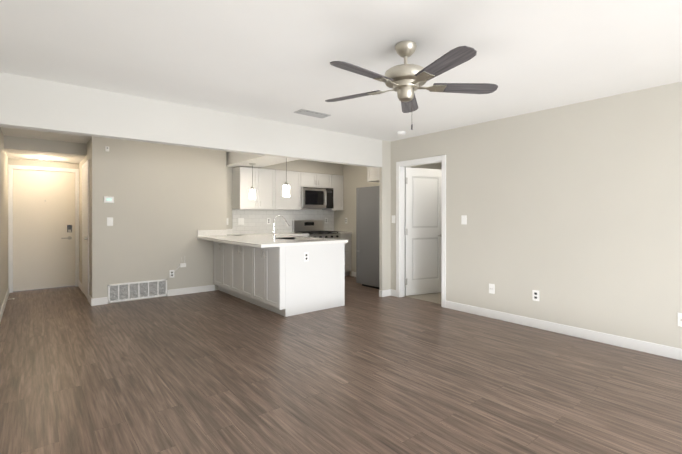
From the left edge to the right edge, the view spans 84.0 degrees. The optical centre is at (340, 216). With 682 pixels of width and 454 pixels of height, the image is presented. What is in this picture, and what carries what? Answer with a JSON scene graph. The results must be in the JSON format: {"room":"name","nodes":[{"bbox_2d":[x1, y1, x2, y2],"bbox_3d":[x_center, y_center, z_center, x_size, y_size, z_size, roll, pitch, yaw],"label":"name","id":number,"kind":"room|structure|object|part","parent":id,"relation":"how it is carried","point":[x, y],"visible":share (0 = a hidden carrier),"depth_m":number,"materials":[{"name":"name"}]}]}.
{"room":"empty living room","nodes":[
{"label":"empty living room","id":0,"kind":"room"},
{"bbox_2d":[0,127,7,309],"bbox_3d":[-1.668,0.041,1.476,0.100,2.440,12.300,0,0,-39],"label":"wall","id":1,"kind":"structure","parent":0,"point":[3,223],"depth_m":5.22,"materials":[{"name":"beige paint"}]},
{"bbox_2d":[0,287,8,321],"bbox_3d":[-1.624,1.211,1.515,0.014,0.100,12.100,0,0,-39],"label":"baseboard","id":2,"kind":"structure","parent":1,"relation":"attached to","point":[7,293],"depth_m":5.13,"materials":[{"name":"white wood"}]},
{"bbox_2d":[8,159,78,168],"bbox_3d":[-5.107,0.028,6.543,0.960,2.440,0.100,0,0,-39],"label":"wall","id":3,"kind":"structure","parent":0,"point":[42,163],"depth_m":6.48,"materials":[{"name":"beige paint"}]},
{"bbox_2d":[8,165,78,292],"bbox_3d":[-5.102,0.198,6.537,0.956,2.100,0.116,0,0,-39],"label":"door frame","id":4,"kind":"structure","parent":3,"relation":"attached to","point":[10,220],"depth_m":6.31,"materials":[{"name":"white wood"}]},
{"bbox_2d":[13,169,74,290],"bbox_3d":[-5.088,0.226,6.520,0.846,2.021,0.100,0,0,-39],"label":"entry door","id":5,"kind":"structure","parent":3,"relation":"in","point":[43,229],"depth_m":6.51,"materials":[{"name":"beige wood"}]},
{"bbox_2d":[4,149,85,163],"bbox_3d":[-4.697,-1.071,6.035,0.960,0.240,1.200,0,0,-39],"label":"ceiling","id":6,"kind":"structure","parent":0,"point":[35,155],"depth_m":5.98,"materials":[{"name":"white paint"}]},
{"bbox_2d":[4,136,86,154],"bbox_3d":[-4.316,-1.040,5.568,0.960,0.180,0.006,0,0,-39],"label":"wall","id":7,"kind":"structure","parent":0,"point":[28,144],"depth_m":5.54,"materials":[{"name":"beige paint"}]},
{"bbox_2d":[82,160,88,294],"bbox_3d":[-3.999,0.205,5.929,0.016,2.090,0.870,0,0,-39],"label":"door frame","id":8,"kind":"structure","parent":7,"relation":"attached to","point":[85,164],"depth_m":5.63,"materials":[{"name":"white wood"}]},
{"bbox_2d":[83,166,87,298],"bbox_3d":[-4.013,0.230,5.918,0.048,2.016,0.746,0,0,-39],"label":"closet door","id":9,"kind":"structure","parent":7,"relation":"in","point":[85,244],"depth_m":5.90,"materials":[{"name":"white wood"}]},
{"bbox_2d":[0,126,228,151],"bbox_3d":[-1.686,-1.160,5.932,5.500,0.060,2.760,0,0,-39],"label":"ceiling","id":10,"kind":"structure","parent":0,"point":[35,134],"depth_m":5.27,"materials":[{"name":"white paint"}]},
{"bbox_2d":[261,159,342,174],"bbox_3d":[-0.810,-1.012,7.676,1.940,0.245,0.320,0,0,-39],"label":"ceiling bulkhead","id":11,"kind":"object","parent":10,"relation":"attached to","point":[300,165],"visible":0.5,"depth_m":7.63,"materials":[{"name":"beige paint"}]},
{"bbox_2d":[79,136,226,303],"bbox_3d":[-3.372,0.028,6.716,1.950,2.440,2.020,0,0,-39],"label":"wall","id":12,"kind":"structure","parent":0,"point":[167,204],"depth_m":5.82,"materials":[{"name":"beige paint"}]},
{"bbox_2d":[104,196,113,202],"bbox_3d":[-3.329,-0.244,5.434,0.120,0.090,0.024,0,0,-39],"label":"thermostat","id":13,"kind":"object","parent":12,"relation":"attached to","point":[107,199],"visible":1,"depth_m":5.42,"materials":[{"name":"white plastic"}]},
{"bbox_2d":[107,217,112,225],"bbox_3d":[-3.322,0.071,5.450,0.075,0.120,0.009,0,0,-39],"label":"light switch","id":14,"kind":"object","parent":12,"relation":"attached to","point":[109,221],"visible":1,"depth_m":5.45,"materials":[{"name":"white plastic"}]},
{"bbox_2d":[108,279,166,302],"bbox_3d":[-3.033,1.105,5.684,0.794,0.260,0.014,0,0,-39],"label":"air vent grille","id":15,"kind":"object","parent":12,"relation":"attached to","point":[134,290],"visible":1,"depth_m":5.67,"materials":[{"name":"grey metal"}]},
{"bbox_2d":[169,270,173,277],"bbox_3d":[-2.670,0.902,5.983,0.075,0.120,0.008,0,0,-39],"label":"electrical outlet","id":16,"kind":"object","parent":12,"relation":"attached to","point":[171,273],"visible":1,"depth_m":5.98,"materials":[{"name":"white plastic"}]},
{"bbox_2d":[174,257,185,271],"bbox_3d":[-2.579,0.760,6.042,0.202,0.262,0.030,0,0,-39],"label":"router","id":17,"kind":"object","parent":12,"relation":"attached to","point":[182,264],"visible":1,"depth_m":6.06,"materials":[{"name":"white plastic"}]},
{"bbox_2d":[197,231,228,234],"bbox_3d":[-2.166,0.274,6.380,0.497,0.100,0.019,0,0,-39],"label":"backsplash","id":18,"kind":"structure","parent":0,"relation":"attached to","point":[198,232],"depth_m":6.38,"materials":[{"name":"white stone"}]},
{"bbox_2d":[226,152,298,167],"bbox_3d":[-1.158,-1.016,6.091,0.600,0.230,2.340,0,0,-39],"label":"ceiling","id":19,"kind":"structure","parent":0,"point":[235,159],"depth_m":6.30,"materials":[{"name":"white paint"}]},
{"bbox_2d":[249,163,255,198],"bbox_3d":[-1.506,-0.599,6.441,0.116,0.605,0.116,0,0,-39],"label":"pendant light","id":20,"kind":"object","parent":19,"relation":"hanging from","point":[252,193],"visible":1,"depth_m":6.41,"materials":[{"name":"white glass"}]},
{"bbox_3d":[-1.506,-0.380,6.442,0.100,0.167,0.100,0,0,-39],"label":"lamp shade","id":21,"kind":"part","parent":20,"relation":"part of","materials":[{"name":"white glass"}]},
{"bbox_2d":[283,158,289,196],"bbox_3d":[-0.805,-0.597,5.580,0.116,0.605,0.116,0,0,-39],"label":"pendant light","id":22,"kind":"object","parent":19,"relation":"hanging from","point":[286,189],"visible":0.81,"depth_m":5.55,"materials":[{"name":"white glass"}]},
{"bbox_3d":[-0.805,-0.378,5.581,0.100,0.167,0.100,0,0,-39],"label":"lamp shade","id":23,"kind":"part","parent":22,"relation":"part of","materials":[{"name":"white glass"}]},
{"bbox_2d":[226,167,321,228],"bbox_3d":[-1.156,0.025,7.668,2.690,2.440,0.100,0,0,-39],"label":"wall","id":24,"kind":"structure","parent":0,"point":[229,190],"depth_m":6.89,"materials":[{"name":"beige paint"}]},
{"bbox_2d":[238,218,243,224],"bbox_3d":[-1.850,0.087,7.024,0.120,0.120,0.009,0,0,-39],"label":"electrical outlet","id":25,"kind":"object","parent":24,"relation":"attached to","point":[240,221],"visible":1,"depth_m":7.02,"materials":[{"name":"white plastic"}]},
{"bbox_2d":[232,167,279,209],"bbox_3d":[-1.587,-0.508,7.031,0.759,0.750,0.336,0,0,-39],"label":"upper cabinet","id":26,"kind":"object","parent":24,"relation":"attached to","point":[268,184],"depth_m":6.88,"materials":[{"name":"white paint"}]},
{"bbox_2d":[232,209,333,233],"bbox_3d":[-1.072,0.088,7.667,2.358,0.465,0.007,0,0,-39],"label":"backsplash","id":27,"kind":"structure","parent":24,"relation":"attached to","point":[255,221],"depth_m":7.44,"materials":[{"name":"white tile"}]},
{"bbox_2d":[280,171,299,209],"bbox_3d":[-1.140,-0.509,7.395,0.625,0.750,0.336,0,0,-39],"label":"upper cabinet","id":28,"kind":"object","parent":24,"relation":"attached to","point":[292,202],"depth_m":7.33,"materials":[{"name":"white paint"}]},
{"bbox_2d":[300,172,331,187],"bbox_3d":[-0.601,-0.740,7.832,0.760,0.291,0.336,0,0,-39],"label":"upper cabinet","id":29,"kind":"object","parent":24,"relation":"attached to","point":[307,179],"depth_m":7.68,"materials":[{"name":"white paint"}]},
{"bbox_2d":[301,187,332,208],"bbox_3d":[-0.563,-0.380,7.786,0.756,0.420,0.457,0,0,-39],"label":"microwave","id":30,"kind":"object","parent":29,"relation":"attached to","point":[315,198],"visible":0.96,"depth_m":7.63,"materials":[{"name":"silver metal"}]},
{"bbox_2d":[322,175,342,210],"bbox_3d":[-0.179,-0.511,8.176,0.324,0.750,0.336,0,0,-39],"label":"upper cabinet","id":31,"kind":"object","parent":24,"relation":"attached to","point":[337,180],"depth_m":8.05,"materials":[{"name":"white paint"}]},
{"bbox_2d":[0,276,681,453],"bbox_3d":[0.876,1.306,3.550,6.660,0.100,12.300,0,0,-39],"label":"floor","id":32,"kind":"structure","parent":0,"point":[365,370],"depth_m":2.87,"materials":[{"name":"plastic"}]},
{"bbox_2d":[88,295,93,305],"bbox_3d":[-3.604,1.201,5.452,0.017,0.100,0.374,0,0,-39],"label":"baseboard","id":33,"kind":"structure","parent":32,"relation":"on","point":[90,300],"depth_m":5.37,"materials":[{"name":"white wood"}]},
{"bbox_2d":[167,285,214,295],"bbox_3d":[-2.430,1.199,6.175,0.753,0.100,0.014,0,0,-39],"label":"baseboard","id":34,"kind":"structure","parent":32,"relation":"on","point":[181,291],"depth_m":6.15,"materials":[{"name":"white wood"}]},
{"bbox_2d":[214,243,228,293],"bbox_3d":[-1.502,0.806,6.423,1.041,0.885,0.792,0,0,-39],"label":"base cabinet","id":35,"kind":"object","parent":32,"relation":"on","point":[221,250],"depth_m":6.13,"materials":[{"name":"white paint"}]},
{"bbox_2d":[269,231,304,234],"bbox_3d":[-1.387,0.342,7.008,1.491,0.040,0.627,0,0,-39],"label":"countertop","id":36,"kind":"structure","parent":35,"relation":"on","point":[290,233],"depth_m":7.12,"materials":[{"name":"white stone"}]},
{"bbox_2d":[229,243,248,301],"bbox_3d":[-1.058,0.807,5.877,1.041,0.885,0.844,0,0,-39],"label":"base cabinet","id":37,"kind":"object","parent":32,"relation":"on","point":[238,255],"depth_m":5.63,"materials":[{"name":"white paint"}]},
{"bbox_2d":[249,243,344,316],"bbox_3d":[-0.608,0.809,5.324,1.041,0.885,0.809,0,0,-39],"label":"base cabinet","id":38,"kind":"object","parent":32,"relation":"on","point":[288,274],"depth_m":4.99,"materials":[{"name":"white paint"}]},
{"bbox_2d":[197,235,312,246],"bbox_3d":[-1.372,0.346,5.589,0.730,0.040,2.247,0,0,-39],"label":"countertop","id":39,"kind":"structure","parent":38,"relation":"on","point":[245,240],"depth_m":5.20,"materials":[{"name":"white stone"}]},
{"bbox_2d":[265,235,347,242],"bbox_3d":[-0.745,0.345,5.889,0.621,0.040,1.920,0,0,-39],"label":"countertop","id":40,"kind":"structure","parent":38,"relation":"on","point":[307,239],"depth_m":5.33,"materials":[{"name":"white stone"}]},
{"bbox_2d":[281,235,300,238],"bbox_3d":[-0.685,0.439,5.680,0.467,0.223,0.756,0,0,-39],"label":"sink","id":41,"kind":"object","parent":40,"relation":"in","point":[282,236],"depth_m":6.15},
{"bbox_2d":[292,220,340,238],"bbox_3d":[-0.487,0.660,7.696,0.760,1.170,0.697,0,0,-39],"label":"range","id":42,"kind":"object","parent":32,"relation":"on","point":[313,228],"visible":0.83,"depth_m":7.74,"materials":[{"name":"silver metal"}]},
{"bbox_2d":[333,231,351,275],"bbox_3d":[-0.083,0.781,8.063,0.321,0.925,0.640,0,0,-39],"label":"base cabinet","id":43,"kind":"object","parent":32,"relation":"on","point":[345,235],"visible":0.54,"depth_m":7.88,"materials":[{"name":"white paint"}]},
{"bbox_2d":[356,186,378,288],"bbox_3d":[0.792,0.360,6.767,0.594,1.775,1.001,0,0,-39],"label":"fridge","id":44,"kind":"object","parent":32,"relation":"on","point":[367,236],"visible":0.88,"depth_m":6.69,"materials":[{"name":"stainless steel"}]},
{"bbox_2d":[0,0,681,141],"bbox_3d":[0.876,-1.234,3.543,6.660,0.100,12.300,0,0,-39],"label":"ceiling","id":45,"kind":"structure","parent":0,"point":[268,59],"depth_m":2.73,"materials":[{"name":"white paint"}]},
{"bbox_2d":[0,72,381,167],"bbox_3d":[-1.154,-0.977,4.510,4.530,0.420,0.120,0,0,-39],"label":"header beam","id":46,"kind":"structure","parent":45,"relation":"attached to","point":[36,104],"depth_m":3.88,"materials":[{"name":"paint"}]},
{"bbox_2d":[294,109,330,117],"bbox_3d":[-0.327,-1.178,4.356,0.400,0.015,0.170,0,0,-39],"label":"ceiling vent","id":47,"kind":"object","parent":45,"relation":"in","point":[311,113],"visible":1,"depth_m":4.33,"materials":[{"name":"grey metal"}]},
{"bbox_2d":[397,131,405,134],"bbox_3d":[0.846,-1.171,5.324,0.124,0.036,0.124,0,0,-39],"label":"smoke detector","id":48,"kind":"object","parent":45,"relation":"attached to","point":[401,132],"visible":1,"depth_m":5.28,"materials":[{"name":"white plastic"}]},
{"bbox_2d":[325,41,497,129],"bbox_3d":[0.410,-0.890,2.579,1.204,0.582,1.245,0,0,-39],"label":"ceiling fan","id":49,"kind":"object","parent":45,"relation":"hanging from","point":[405,80],"visible":1,"depth_m":2.54,"materials":[{"name":"silver metal"}]},
{"bbox_2d":[334,164,378,275],"bbox_3d":[0.606,0.025,7.555,0.100,2.440,2.500,0,0,-39],"label":"wall","id":50,"kind":"structure","parent":0,"point":[354,177],"depth_m":7.95,"materials":[{"name":"beige paint"}]},
{"bbox_2d":[367,167,378,182],"bbox_3d":[0.914,-0.883,6.830,0.326,0.460,0.950,0,0,-39],"label":"upper cabinet","id":51,"kind":"object","parent":50,"relation":"attached to","point":[372,174],"visible":0.21,"depth_m":6.99,"materials":[{"name":"white paint"}]},
{"bbox_2d":[379,140,441,290],"bbox_3d":[1.410,0.028,6.559,2.030,2.440,0.060,0,0,-39],"label":"wall","id":52,"kind":"structure","parent":0,"point":[385,226],"depth_m":5.94,"materials":[{"name":"beige paint"}]},
{"bbox_2d":[405,292,440,303],"bbox_3d":[2.267,1.248,5.661,1.638,0.004,2.420,0,0,-39],"label":"floor","id":53,"kind":"structure","parent":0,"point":[433,297],"depth_m":5.84,"materials":[{"name":"beige carpet"}]},
{"bbox_2d":[391,82,681,348],"bbox_3d":[3.390,0.037,2.897,0.100,2.440,8.120,0,0,-39],"label":"wall","id":54,"kind":"structure","parent":0,"point":[573,212],"depth_m":3.98,"materials":[{"name":"beige paint"}]},
{"bbox_2d":[396,155,445,307],"bbox_3d":[1.190,0.201,5.588,0.116,2.100,0.910,0,0,-39],"label":"door frame","id":55,"kind":"structure","parent":54,"relation":"attached to","point":[400,227],"depth_m":5.86,"materials":[{"name":"white wood"}]},
{"bbox_2d":[405,167,441,295],"bbox_3d":[1.359,0.232,6.070,0.752,2.010,0.272,0,0,-39],"label":"bathroom door","id":56,"kind":"structure","parent":54,"relation":"in","point":[423,230],"depth_m":6.06,"materials":[{"name":"white painted wood"},{"name":"satin nickel"}]},
{"bbox_2d":[461,215,466,223],"bbox_3d":[1.618,0.042,4.988,0.009,0.120,0.075,0,0,-39],"label":"light switch","id":57,"kind":"object","parent":54,"relation":"attached to","point":[463,219],"visible":1,"depth_m":4.98,"materials":[{"name":"white plastic"}]},
{"bbox_2d":[489,283,494,293],"bbox_3d":[1.862,0.891,4.686,0.015,0.120,0.075,0,0,-39],"label":"electrical outlet","id":58,"kind":"object","parent":54,"relation":"attached to","point":[491,288],"visible":1,"depth_m":4.68,"materials":[{"name":"white plastic"}]},
{"bbox_2d":[532,290,538,300],"bbox_3d":[2.199,0.890,4.277,0.008,0.120,0.075,0,0,-39],"label":"electrical outlet","id":59,"kind":"object","parent":54,"relation":"attached to","point":[535,295],"visible":1,"depth_m":4.28,"materials":[{"name":"white plastic"}]},
{"bbox_2d":[446,301,681,359],"bbox_3d":[3.642,1.209,2.500,0.014,0.100,6.980,0,0,-39],"label":"baseboard","id":60,"kind":"structure","parent":54,"relation":"attached to","point":[648,347],"depth_m":3.95,"materials":[{"name":"white wood"}]},
{"bbox_2d":[678,313,681,326],"bbox_3d":[2.985,0.903,3.305,0.015,0.120,0.075,0,0,-39],"label":"electrical outlet","id":61,"kind":"object","parent":54,"relation":"attached to","point":[680,319],"visible":1,"depth_m":3.32,"materials":[{"name":"white plastic"}]}
]}

